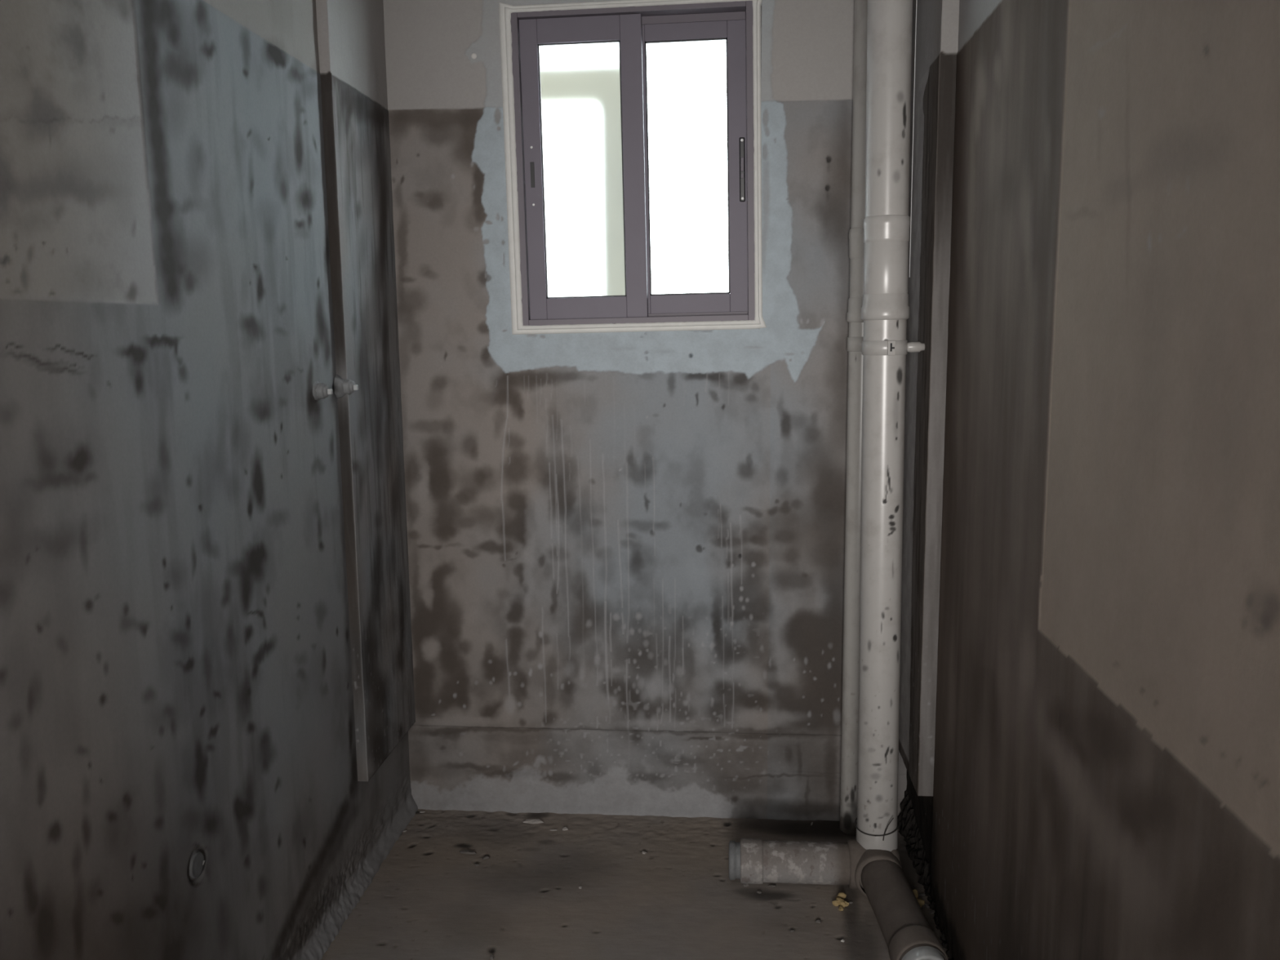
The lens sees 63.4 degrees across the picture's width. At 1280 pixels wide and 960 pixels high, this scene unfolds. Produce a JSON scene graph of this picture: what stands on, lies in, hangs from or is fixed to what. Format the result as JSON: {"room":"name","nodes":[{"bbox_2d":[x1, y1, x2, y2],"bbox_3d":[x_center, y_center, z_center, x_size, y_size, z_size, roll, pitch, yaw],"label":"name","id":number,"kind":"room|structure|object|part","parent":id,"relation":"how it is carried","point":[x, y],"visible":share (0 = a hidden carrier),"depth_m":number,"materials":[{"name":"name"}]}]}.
{"room":"unfinished bathroom","nodes":[
{"label":"unfinished bathroom","id":0,"kind":"room"},
{"bbox_2d":[0,0,417,959],"bbox_3d":[-0.905,-0.142,1.206,0.200,2.950,3.710,0,8,5],"label":"wall","id":1,"kind":"structure","parent":0,"point":[206,640],"depth_m":1.82,"materials":[{"name":"grey concrete"}]},
{"bbox_2d":[189,851,204,878],"bbox_3d":[-0.787,0.680,1.830,0.017,0.047,0.048,0,8,5],"label":"plug","id":2,"kind":"object","parent":1,"relation":"attached to","point":[197,860],"visible":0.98,"depth_m":1.82,"materials":[{"name":"grey plastic"}]},
{"bbox_2d":[312,380,333,400],"bbox_3d":[-0.725,-0.205,2.359,0.048,0.058,0.062,0,8,5],"label":"outlet","id":3,"kind":"object","parent":1,"relation":"attached to","point":[320,390],"visible":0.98,"depth_m":2.35,"materials":[{"name":"plastic"}]},
{"bbox_2d":[333,373,358,398],"bbox_3d":[-0.701,-0.226,2.483,0.048,0.062,0.060,0,8,5],"label":"outlet","id":4,"kind":"object","parent":1,"relation":"attached to","point":[342,387],"visible":1,"depth_m":2.47,"materials":[{"name":"plastic"}]},
{"bbox_2d":[320,808,949,959],"bbox_3d":[-0.100,1.288,1.350,1.780,0.142,3.710,0,8,5],"label":"floor","id":5,"kind":"structure","parent":0,"point":[428,900],"depth_m":2.57,"materials":[{"name":"grey concrete"}]},
{"bbox_2d":[458,849,476,854],"bbox_3d":[-0.465,1.006,2.803,0.052,0.007,0.020,1,9,12],"label":"crumb","id":6,"kind":"object","parent":5,"relation":"on","point":[464,851],"visible":1,"depth_m":2.80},
{"bbox_2d":[522,818,543,823],"bbox_3d":[-0.306,0.979,2.970,0.060,0.008,0.019,-1,8,-5],"label":"chip","id":7,"kind":"object","parent":5,"relation":"on","point":[527,820],"visible":1,"depth_m":2.97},
{"bbox_2d":[728,837,947,959],"bbox_3d":[0.442,1.001,2.434,0.465,0.123,0.531,0,8,5],"label":"drain pipe","id":8,"kind":"object","parent":5,"relation":"on","point":[879,875],"visible":0.99,"depth_m":2.57,"materials":[{"name":"plastic"}]},
{"bbox_2d":[856,0,924,851],"bbox_3d":[0.595,-0.363,2.430,0.149,2.700,0.114,0,8,5],"label":"pipe","id":9,"kind":"object","parent":8,"relation":"on","point":[885,309],"visible":0.97,"depth_m":2.42,"materials":[{"name":"white plastic"}]},
{"bbox_2d":[854,817,899,840],"bbox_3d":[0.598,0.852,2.612,0.110,0.065,0.110,4,10,29],"label":"wire","id":10,"kind":"object","parent":9,"relation":"attached to","point":[856,818],"visible":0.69,"depth_m":2.57,"materials":[{"name":"black metal"}]},
{"bbox_2d":[856,823,897,851],"bbox_3d":[0.599,0.917,2.621,0.103,0.090,0.103,0,8,5],"label":"socket","id":11,"kind":"object","parent":9,"relation":"attached to","point":[890,842],"depth_m":2.57,"materials":[{"name":"white plastic"}]},
{"bbox_2d":[861,293,909,320],"bbox_3d":[0.575,-0.406,2.428,0.111,0.062,0.111,0,8,5],"label":"socket","id":12,"kind":"object","parent":9,"relation":"attached to","point":[875,306],"depth_m":2.38,"materials":[{"name":"white plastic"}]},
{"bbox_2d":[831,892,848,911],"bbox_3d":[0.489,1.030,2.528,0.041,0.017,0.063,0,8,5],"label":"scrap","id":13,"kind":"object","parent":5,"relation":"on","point":[839,900],"visible":1,"depth_m":2.52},
{"bbox_2d":[840,0,867,835],"bbox_3d":[0.584,-0.379,2.711,0.086,2.750,0.086,-8,11,-43],"label":"pipe","id":14,"kind":"object","parent":5,"relation":"on","point":[850,700],"visible":0.47,"depth_m":2.73,"materials":[{"name":"white plastic"}]},
{"bbox_2d":[912,888,924,908],"bbox_3d":[0.673,1.020,2.526,0.027,0.033,0.047,-3,9,-14],"label":"scrap","id":15,"kind":"object","parent":5,"relation":"on","point":[921,902],"visible":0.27,"depth_m":2.51,"materials":[{"name":"brown"}]},
{"bbox_2d":[897,790,952,959],"bbox_3d":[0.699,1.007,2.413,0.040,0.116,1.089,0,8,5],"label":"ridge","id":16,"kind":"object","parent":5,"relation":"on","point":[908,827],"visible":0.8,"depth_m":2.74,"materials":[{"name":"black concrete"}]},
{"bbox_2d":[382,0,906,821],"bbox_3d":[0.030,-0.399,2.887,1.780,2.950,0.178,0,8,5],"label":"wall","id":17,"kind":"structure","parent":0,"point":[626,550],"depth_m":2.88,"materials":[{"name":"grey concrete"}]},
{"bbox_2d":[471,53,476,58],"bbox_3d":[-0.439,-1.120,2.738,0.016,0.016,0.007,0,8,5],"label":"plug","id":18,"kind":"object","parent":17,"relation":"attached to","point":[473,55],"visible":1,"depth_m":2.73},
{"bbox_2d":[510,0,755,325],"bbox_3d":[-0.012,-0.829,2.777,0.632,0.811,0.087,-1,8,5],"label":"window","id":19,"kind":"structure","parent":17,"relation":"in","point":[580,76],"depth_m":2.76,"materials":[{"name":"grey metal"}]},
{"bbox_3d":[-0.288,-0.817,2.773,0.010,0.066,0.002,-1,8,5],"label":"recessed pull","id":20,"kind":"part","parent":19,"relation":"part of","materials":[{"name":"black plastic"}]},
{"bbox_3d":[-0.152,-0.823,2.774,0.227,0.668,0.005,-1,8,5],"label":"pane","id":21,"kind":"part","parent":19,"relation":"part of","materials":[{"name":"clear glass"}]},
{"bbox_3d":[-0.148,-0.824,2.774,0.322,0.785,0.025,-1,8,5],"label":"sash","id":22,"kind":"part","parent":19,"relation":"part of","materials":[{"name":"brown metal"}]},
{"bbox_3d":[0.133,-0.833,2.782,0.312,0.772,0.025,-1,8,5],"label":"sash","id":23,"kind":"part","parent":19,"relation":"part of","materials":[{"name":"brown metal"}]},
{"bbox_2d":[498,0,766,334],"bbox_3d":[-0.014,-0.830,2.754,0.696,0.866,0.053,-1,8,5],"label":"trim","id":24,"kind":"structure","parent":17,"relation":"attached to","point":[505,10],"depth_m":2.75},
{"bbox_2d":[898,0,1279,959],"bbox_3d":[0.659,-0.140,1.076,0.210,2.950,3.710,0,8,5],"label":"wall","id":25,"kind":"structure","parent":0,"point":[1089,726],"depth_m":1.42,"materials":[{"name":"grey concrete"}]}
]}

